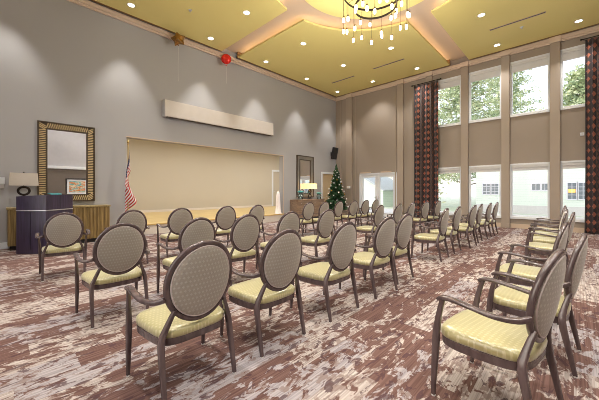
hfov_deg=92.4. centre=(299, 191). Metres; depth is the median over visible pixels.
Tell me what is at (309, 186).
table lamp
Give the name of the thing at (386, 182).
shed
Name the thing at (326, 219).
backrest cushion
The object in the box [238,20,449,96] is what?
ceiling panel
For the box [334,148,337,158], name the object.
speaker grille
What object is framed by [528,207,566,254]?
armchair
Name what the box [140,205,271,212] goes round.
baseboard
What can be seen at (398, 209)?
backrest cushion
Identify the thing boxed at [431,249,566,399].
armchair
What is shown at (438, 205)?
backrest cushion
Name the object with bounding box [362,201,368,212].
backrest cushion
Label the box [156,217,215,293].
armchair
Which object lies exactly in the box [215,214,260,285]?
armchair
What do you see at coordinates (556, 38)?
trim
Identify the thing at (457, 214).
backrest cushion
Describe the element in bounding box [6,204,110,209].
countertop
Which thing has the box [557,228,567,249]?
backrest cushion
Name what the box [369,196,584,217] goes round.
ground
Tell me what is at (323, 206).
backrest cushion
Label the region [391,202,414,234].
armchair
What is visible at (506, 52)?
trim
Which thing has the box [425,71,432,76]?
trim
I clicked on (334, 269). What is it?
armchair
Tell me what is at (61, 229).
backrest cushion
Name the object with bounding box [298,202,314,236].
armchair
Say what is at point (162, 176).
wall
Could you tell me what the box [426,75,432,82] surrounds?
trim
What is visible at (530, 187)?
house
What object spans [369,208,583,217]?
path
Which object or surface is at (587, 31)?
trim
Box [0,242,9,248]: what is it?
baseboard
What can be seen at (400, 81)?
trim
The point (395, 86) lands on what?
trim
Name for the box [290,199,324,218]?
sideboard
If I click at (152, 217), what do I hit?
floor
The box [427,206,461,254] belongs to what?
armchair
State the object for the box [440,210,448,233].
backrest cushion
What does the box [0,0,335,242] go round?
wall
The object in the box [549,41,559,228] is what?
trim
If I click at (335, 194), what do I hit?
tree
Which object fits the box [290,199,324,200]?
countertop
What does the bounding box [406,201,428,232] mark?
armchair
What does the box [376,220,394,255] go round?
backrest cushion
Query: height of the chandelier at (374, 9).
1.397 m
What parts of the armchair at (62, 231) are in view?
leg, armrest, leg, seat, seat frame, backrest frame, leg, leg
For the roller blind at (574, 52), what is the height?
0.330 m
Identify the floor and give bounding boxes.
[0,217,598,399]
[144,206,284,223]
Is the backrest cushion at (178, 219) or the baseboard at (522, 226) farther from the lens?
the baseboard at (522, 226)
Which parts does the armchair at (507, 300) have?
leg, leg, armrest, seat frame, seat, armrest, leg, leg, backrest frame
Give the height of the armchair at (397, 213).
1.022 m
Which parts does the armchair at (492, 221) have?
leg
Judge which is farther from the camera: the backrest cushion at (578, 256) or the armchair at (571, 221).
the armchair at (571, 221)
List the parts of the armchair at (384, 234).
armrest, leg, seat frame, seat, leg, backrest frame, leg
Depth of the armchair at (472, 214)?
6.82 m
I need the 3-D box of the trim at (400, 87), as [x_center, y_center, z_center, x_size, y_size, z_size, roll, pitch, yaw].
[4.712,-1.825,13.425,0.320,6.350,0.115,0,0,44]
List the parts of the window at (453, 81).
sill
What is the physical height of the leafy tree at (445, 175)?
7.096 m
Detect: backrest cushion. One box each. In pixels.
[47,215,81,244]
[98,227,142,270]
[120,212,144,230]
[169,210,190,232]
[170,247,228,314]
[181,221,212,248]
[217,208,234,227]
[233,217,258,249]
[251,206,263,222]
[264,234,300,286]
[279,214,298,231]
[304,204,313,218]
[319,211,333,235]
[320,203,328,213]
[331,226,355,267]
[335,202,342,215]
[350,202,357,214]
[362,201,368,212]
[373,201,378,211]
[375,207,383,224]
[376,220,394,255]
[394,205,401,221]
[397,216,411,246]
[408,204,414,217]
[422,203,428,216]
[435,202,440,214]
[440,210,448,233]
[454,208,460,229]
[470,207,476,225]
[477,206,482,222]
[487,204,491,220]
[494,203,498,218]
[534,257,565,337]
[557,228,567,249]
[559,212,568,228]
[568,215,575,242]
[570,240,587,298]
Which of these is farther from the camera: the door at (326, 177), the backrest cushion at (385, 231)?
the door at (326, 177)
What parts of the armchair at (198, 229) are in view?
leg, armrest, seat, backrest frame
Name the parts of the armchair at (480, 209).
seat, leg, backrest frame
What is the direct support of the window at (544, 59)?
in the wall at (375, 111)
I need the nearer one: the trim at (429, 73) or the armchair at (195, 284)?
the armchair at (195, 284)
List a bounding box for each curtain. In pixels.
[411,78,440,221]
[580,35,598,233]
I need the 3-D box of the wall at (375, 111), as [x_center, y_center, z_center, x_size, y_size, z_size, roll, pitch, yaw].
[6.664,-2.040,11.812,13.080,6.780,0.250,0,0,44]
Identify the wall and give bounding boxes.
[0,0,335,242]
[127,138,278,210]
[336,24,598,227]
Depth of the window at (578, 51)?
9.52 m
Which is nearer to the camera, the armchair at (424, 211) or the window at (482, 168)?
the armchair at (424, 211)
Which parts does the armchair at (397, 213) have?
backrest frame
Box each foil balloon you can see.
[171,32,184,54]
[221,54,230,77]
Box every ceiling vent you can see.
[373,58,403,68]
[490,11,545,30]
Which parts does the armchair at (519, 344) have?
leg, leg, armrest, seat frame, seat, armrest, leg, backrest frame, leg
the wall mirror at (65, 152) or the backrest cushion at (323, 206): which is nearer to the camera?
the wall mirror at (65, 152)
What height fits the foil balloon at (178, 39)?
1.595 m
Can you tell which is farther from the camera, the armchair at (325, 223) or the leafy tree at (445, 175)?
the leafy tree at (445, 175)
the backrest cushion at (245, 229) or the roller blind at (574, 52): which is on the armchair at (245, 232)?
the backrest cushion at (245, 229)
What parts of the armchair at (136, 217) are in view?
backrest frame, leg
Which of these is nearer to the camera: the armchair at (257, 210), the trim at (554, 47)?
the armchair at (257, 210)
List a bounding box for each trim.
[67,0,335,100]
[126,136,283,213]
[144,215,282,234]
[147,214,283,225]
[239,19,449,63]
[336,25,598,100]
[340,86,395,206]
[346,97,352,214]
[396,79,403,84]
[397,83,403,214]
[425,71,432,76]
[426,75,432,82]
[460,61,468,67]
[460,66,467,222]
[500,49,509,56]
[501,55,509,227]
[549,35,560,43]
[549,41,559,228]
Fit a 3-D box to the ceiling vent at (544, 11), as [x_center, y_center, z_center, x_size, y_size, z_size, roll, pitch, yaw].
[6.645,-5.193,8.810,1.380,0.014,0.090,0,0,44]
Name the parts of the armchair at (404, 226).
leg, seat, leg, seat frame, backrest frame, leg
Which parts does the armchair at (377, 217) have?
seat frame, seat, backrest frame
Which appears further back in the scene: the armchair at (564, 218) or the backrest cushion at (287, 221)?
the armchair at (564, 218)
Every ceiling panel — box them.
[95,0,286,50]
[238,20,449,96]
[431,0,598,58]
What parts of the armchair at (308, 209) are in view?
seat, backrest frame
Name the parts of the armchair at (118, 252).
leg, armrest, leg, seat, seat frame, backrest frame, leg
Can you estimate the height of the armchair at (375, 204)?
1.022 m
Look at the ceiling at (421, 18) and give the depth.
9.31 m
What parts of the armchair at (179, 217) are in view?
leg, seat frame, leg, seat, backrest frame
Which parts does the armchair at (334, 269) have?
leg, armrest, seat frame, seat, leg, backrest frame, leg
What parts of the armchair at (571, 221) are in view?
leg, leg, armrest, armrest, seat frame, seat, backrest frame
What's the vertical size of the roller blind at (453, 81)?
0.330 m
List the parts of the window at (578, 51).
sill, frame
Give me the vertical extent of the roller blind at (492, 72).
0.330 m
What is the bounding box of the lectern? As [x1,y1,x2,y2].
[16,194,72,253]
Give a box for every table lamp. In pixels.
[9,172,38,195]
[302,183,316,197]
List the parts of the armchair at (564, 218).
seat, armrest, armrest, backrest frame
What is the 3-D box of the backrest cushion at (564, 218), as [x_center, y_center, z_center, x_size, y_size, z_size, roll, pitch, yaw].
[4.839,0.605,5.262,0.126,0.487,0.428,0,0,41]
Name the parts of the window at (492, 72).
sill, frame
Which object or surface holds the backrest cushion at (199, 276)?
on the armchair at (195, 284)
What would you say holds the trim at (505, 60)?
attached to the wall at (375, 111)
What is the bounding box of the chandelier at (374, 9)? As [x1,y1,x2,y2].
[342,0,409,44]
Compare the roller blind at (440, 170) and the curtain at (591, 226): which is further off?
the roller blind at (440, 170)
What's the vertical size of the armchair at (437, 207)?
1.022 m
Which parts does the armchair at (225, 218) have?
seat, backrest frame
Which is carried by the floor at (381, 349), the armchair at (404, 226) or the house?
the armchair at (404, 226)
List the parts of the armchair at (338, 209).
backrest frame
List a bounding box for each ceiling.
[226,0,465,60]
[305,0,423,18]
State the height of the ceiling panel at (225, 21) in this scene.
0.030 m
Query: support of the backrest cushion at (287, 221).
on the armchair at (289, 220)
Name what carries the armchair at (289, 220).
on the floor at (381, 349)
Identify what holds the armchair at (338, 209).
on the floor at (381, 349)
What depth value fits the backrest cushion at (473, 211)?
6.79 m
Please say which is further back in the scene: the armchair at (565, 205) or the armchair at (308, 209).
the armchair at (308, 209)
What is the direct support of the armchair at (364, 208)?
on the floor at (381, 349)
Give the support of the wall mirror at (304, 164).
attached to the wall at (62, 61)
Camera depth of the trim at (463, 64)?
11.50 m
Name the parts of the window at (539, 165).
sill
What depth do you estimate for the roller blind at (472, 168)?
11.16 m
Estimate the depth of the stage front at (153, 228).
9.36 m
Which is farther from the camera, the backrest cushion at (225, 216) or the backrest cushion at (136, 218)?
the backrest cushion at (225, 216)
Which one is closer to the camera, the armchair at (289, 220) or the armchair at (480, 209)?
the armchair at (289, 220)
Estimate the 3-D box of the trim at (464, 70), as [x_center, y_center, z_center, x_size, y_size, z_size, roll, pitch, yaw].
[6.650,-1.825,11.573,0.280,6.350,0.115,0,0,44]
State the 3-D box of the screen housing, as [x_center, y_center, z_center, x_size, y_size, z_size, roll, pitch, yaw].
[-2.779,-2.662,10.883,0.204,0.547,4.588,0,0,44]
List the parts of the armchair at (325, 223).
armrest, seat frame, seat, leg, backrest frame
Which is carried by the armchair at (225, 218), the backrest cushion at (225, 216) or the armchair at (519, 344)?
the backrest cushion at (225, 216)
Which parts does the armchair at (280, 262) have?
leg, armrest, leg, seat frame, seat, backrest frame, leg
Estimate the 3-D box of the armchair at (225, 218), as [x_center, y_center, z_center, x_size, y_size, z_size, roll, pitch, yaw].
[-1.804,0.839,6.663,0.694,1.022,0.612,0,0,-40]
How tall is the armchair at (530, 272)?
1.022 m
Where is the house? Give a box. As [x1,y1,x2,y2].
[476,168,584,215]
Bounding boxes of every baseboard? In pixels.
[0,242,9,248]
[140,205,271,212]
[342,213,583,232]
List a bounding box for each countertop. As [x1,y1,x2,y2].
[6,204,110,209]
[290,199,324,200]
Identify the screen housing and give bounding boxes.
[162,99,273,135]
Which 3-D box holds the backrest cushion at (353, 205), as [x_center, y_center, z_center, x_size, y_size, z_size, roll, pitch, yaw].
[1.926,0.605,10.189,0.428,0.487,0.126,0,0,-40]
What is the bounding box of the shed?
[364,177,392,206]
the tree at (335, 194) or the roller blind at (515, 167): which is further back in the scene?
the tree at (335, 194)
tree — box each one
[325,164,348,216]
[438,78,499,184]
[438,91,457,183]
[438,174,449,202]
[480,69,543,117]
[547,61,584,105]
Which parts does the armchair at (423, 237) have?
leg, leg, armrest, seat frame, seat, leg, backrest frame, leg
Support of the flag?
on the floor at (381, 349)
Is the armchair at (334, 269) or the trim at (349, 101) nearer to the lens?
the armchair at (334, 269)
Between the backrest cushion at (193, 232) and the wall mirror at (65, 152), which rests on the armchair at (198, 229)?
the backrest cushion at (193, 232)
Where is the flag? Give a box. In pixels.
[125,140,136,211]
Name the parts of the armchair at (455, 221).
leg, seat, leg, backrest frame, leg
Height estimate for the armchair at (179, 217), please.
1.022 m
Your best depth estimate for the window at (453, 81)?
11.98 m
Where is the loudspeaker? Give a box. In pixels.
[331,147,337,159]
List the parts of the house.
pane, pane, pane, pane, pane, pane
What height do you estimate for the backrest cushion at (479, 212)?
0.487 m
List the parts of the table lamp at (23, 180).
lamp shade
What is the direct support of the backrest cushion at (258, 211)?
on the armchair at (257, 210)
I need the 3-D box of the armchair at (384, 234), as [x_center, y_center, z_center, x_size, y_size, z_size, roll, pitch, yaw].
[0.967,0.839,3.918,0.694,1.022,0.612,0,0,-42]
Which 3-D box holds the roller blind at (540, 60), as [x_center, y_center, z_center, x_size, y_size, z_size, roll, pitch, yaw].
[8.189,-4.505,10.238,1.020,0.330,0.080,0,0,44]
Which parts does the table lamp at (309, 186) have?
lamp shade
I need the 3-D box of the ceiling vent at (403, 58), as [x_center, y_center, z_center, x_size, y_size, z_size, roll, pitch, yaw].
[3.621,-5.193,11.753,1.350,0.014,0.090,0,0,44]
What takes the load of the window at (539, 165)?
in the wall at (375, 111)
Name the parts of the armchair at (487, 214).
leg, backrest frame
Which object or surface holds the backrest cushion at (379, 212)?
on the armchair at (377, 217)
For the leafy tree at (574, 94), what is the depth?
28.26 m
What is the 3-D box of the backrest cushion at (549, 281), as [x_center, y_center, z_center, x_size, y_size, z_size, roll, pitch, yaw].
[1.446,0.605,1.658,0.428,0.487,0.126,0,0,-37]
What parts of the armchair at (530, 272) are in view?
leg, leg, seat frame, seat, armrest, armrest, backrest frame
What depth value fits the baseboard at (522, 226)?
10.33 m
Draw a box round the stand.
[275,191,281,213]
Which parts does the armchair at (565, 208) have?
seat, armrest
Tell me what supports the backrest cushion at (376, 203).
on the armchair at (375, 204)
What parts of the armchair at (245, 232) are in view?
armrest, leg, seat, seat frame, leg, backrest frame, leg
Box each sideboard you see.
[6,204,110,250]
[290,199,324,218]
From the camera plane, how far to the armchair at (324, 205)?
8.95 m
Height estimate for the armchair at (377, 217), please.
1.022 m
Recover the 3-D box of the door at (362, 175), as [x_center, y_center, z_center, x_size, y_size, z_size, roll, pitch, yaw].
[3.905,0.195,14.338,2.040,2.310,0.190,0,0,44]
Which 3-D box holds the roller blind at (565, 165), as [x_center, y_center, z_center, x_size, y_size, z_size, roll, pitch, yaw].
[9.180,-0.840,9.292,1.020,0.200,0.080,0,0,44]
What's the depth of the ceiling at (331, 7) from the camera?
8.10 m
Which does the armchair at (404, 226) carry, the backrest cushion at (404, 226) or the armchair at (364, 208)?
the backrest cushion at (404, 226)
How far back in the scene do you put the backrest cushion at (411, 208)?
8.24 m
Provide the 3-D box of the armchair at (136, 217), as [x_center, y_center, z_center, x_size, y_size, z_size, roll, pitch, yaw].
[-3.155,0.839,5.308,0.694,1.022,0.612,0,0,-44]
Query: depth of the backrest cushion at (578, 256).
2.14 m
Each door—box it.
[272,170,278,205]
[321,172,332,208]
[359,171,396,217]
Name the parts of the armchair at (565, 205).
seat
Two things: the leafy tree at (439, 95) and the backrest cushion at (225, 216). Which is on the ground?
the leafy tree at (439, 95)
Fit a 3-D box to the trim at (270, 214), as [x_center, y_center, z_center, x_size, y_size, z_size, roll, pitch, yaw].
[-2.933,1.048,10.836,0.070,0.044,6.360,0,0,44]
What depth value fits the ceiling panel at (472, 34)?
8.76 m
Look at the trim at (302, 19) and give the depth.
9.31 m
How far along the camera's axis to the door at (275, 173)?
19.80 m
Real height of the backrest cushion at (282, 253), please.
0.487 m
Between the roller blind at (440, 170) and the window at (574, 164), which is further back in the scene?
the roller blind at (440, 170)
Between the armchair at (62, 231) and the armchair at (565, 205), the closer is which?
the armchair at (62, 231)
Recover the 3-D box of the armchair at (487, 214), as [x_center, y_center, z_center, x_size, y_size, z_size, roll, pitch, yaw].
[5.228,0.839,8.351,0.612,1.022,0.694,0,0,44]
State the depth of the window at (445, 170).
11.97 m
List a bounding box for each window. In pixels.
[438,75,460,127]
[438,167,460,214]
[469,65,500,122]
[469,164,500,217]
[510,53,549,116]
[510,162,549,220]
[560,44,584,109]
[560,160,584,222]
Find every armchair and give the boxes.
[35,212,89,281]
[73,223,149,328]
[104,210,149,263]
[124,240,235,399]
[156,208,192,257]
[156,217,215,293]
[212,206,235,245]
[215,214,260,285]
[220,229,305,358]
[236,205,264,241]
[256,211,301,269]
[290,221,358,322]
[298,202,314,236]
[300,209,334,261]
[305,202,328,232]
[333,201,342,230]
[337,200,358,226]
[339,216,397,299]
[349,200,369,225]
[354,205,383,239]
[360,199,378,225]
[363,213,413,284]
[383,203,402,242]
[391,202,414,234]
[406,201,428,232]
[411,208,449,262]
[419,201,440,228]
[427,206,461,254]
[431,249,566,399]
[444,205,476,248]
[454,204,482,243]
[465,203,491,239]
[475,202,498,235]
[486,233,587,377]
[493,222,567,325]
[524,212,575,268]
[525,209,568,253]
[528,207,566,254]
[534,205,565,231]
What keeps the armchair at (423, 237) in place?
on the floor at (381, 349)
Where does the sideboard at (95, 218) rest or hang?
on the floor at (381, 349)
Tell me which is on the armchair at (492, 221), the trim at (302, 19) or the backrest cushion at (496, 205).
the backrest cushion at (496, 205)
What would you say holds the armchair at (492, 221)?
on the floor at (381, 349)
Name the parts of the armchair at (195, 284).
leg, armrest, leg, seat frame, seat, backrest frame, leg, leg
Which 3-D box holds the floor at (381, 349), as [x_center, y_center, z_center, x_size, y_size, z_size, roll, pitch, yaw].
[1.753,1.400,6.671,13.080,0.100,14.470,0,0,44]
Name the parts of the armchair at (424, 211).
seat, backrest frame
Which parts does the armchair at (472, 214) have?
seat, seat frame, leg, backrest frame, leg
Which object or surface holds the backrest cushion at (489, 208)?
on the armchair at (487, 214)
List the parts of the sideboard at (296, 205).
drawer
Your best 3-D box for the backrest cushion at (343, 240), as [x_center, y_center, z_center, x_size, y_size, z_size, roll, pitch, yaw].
[0.493,0.605,3.130,0.126,0.487,0.428,0,0,45]
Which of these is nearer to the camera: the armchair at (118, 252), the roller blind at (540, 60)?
the armchair at (118, 252)
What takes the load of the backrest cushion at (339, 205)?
on the armchair at (338, 209)
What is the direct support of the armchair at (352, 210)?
on the floor at (381, 349)
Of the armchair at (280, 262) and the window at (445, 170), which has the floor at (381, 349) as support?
the armchair at (280, 262)
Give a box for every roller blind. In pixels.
[438,77,459,89]
[438,168,459,173]
[470,67,499,82]
[470,166,499,172]
[512,55,547,72]
[512,164,547,170]
[562,46,584,61]
[562,162,584,168]
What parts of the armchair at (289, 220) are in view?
leg, seat, armrest, backrest frame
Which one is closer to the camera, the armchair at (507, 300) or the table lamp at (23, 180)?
the armchair at (507, 300)
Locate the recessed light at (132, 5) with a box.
[127,3,135,7]
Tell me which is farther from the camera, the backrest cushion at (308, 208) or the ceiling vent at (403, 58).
the ceiling vent at (403, 58)
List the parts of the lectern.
panel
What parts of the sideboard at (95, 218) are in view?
door, door, door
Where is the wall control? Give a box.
[0,177,4,187]
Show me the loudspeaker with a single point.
(334, 152)
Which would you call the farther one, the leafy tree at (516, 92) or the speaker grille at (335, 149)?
the leafy tree at (516, 92)
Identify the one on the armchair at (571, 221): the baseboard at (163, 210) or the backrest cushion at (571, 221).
the backrest cushion at (571, 221)
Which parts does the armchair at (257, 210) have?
backrest frame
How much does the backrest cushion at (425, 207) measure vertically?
0.487 m
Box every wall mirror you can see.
[37,120,94,200]
[296,155,313,196]
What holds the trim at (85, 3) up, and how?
attached to the wall at (62, 61)
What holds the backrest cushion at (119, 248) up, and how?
on the armchair at (118, 252)
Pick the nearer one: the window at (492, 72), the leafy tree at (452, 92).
the window at (492, 72)
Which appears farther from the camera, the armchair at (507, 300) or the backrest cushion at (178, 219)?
the backrest cushion at (178, 219)
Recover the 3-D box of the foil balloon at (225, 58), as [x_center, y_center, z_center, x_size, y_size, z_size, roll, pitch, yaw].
[-2.704,-4.513,10.604,0.365,1.085,0.234,0,0,-2]
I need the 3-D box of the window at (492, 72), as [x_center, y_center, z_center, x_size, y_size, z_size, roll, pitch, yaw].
[7.213,-3.720,11.185,1.080,2.020,0.180,0,0,44]
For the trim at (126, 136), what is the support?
attached to the wall at (62, 61)
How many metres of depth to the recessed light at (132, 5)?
8.04 m
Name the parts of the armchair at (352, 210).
seat, backrest frame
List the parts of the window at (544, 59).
sill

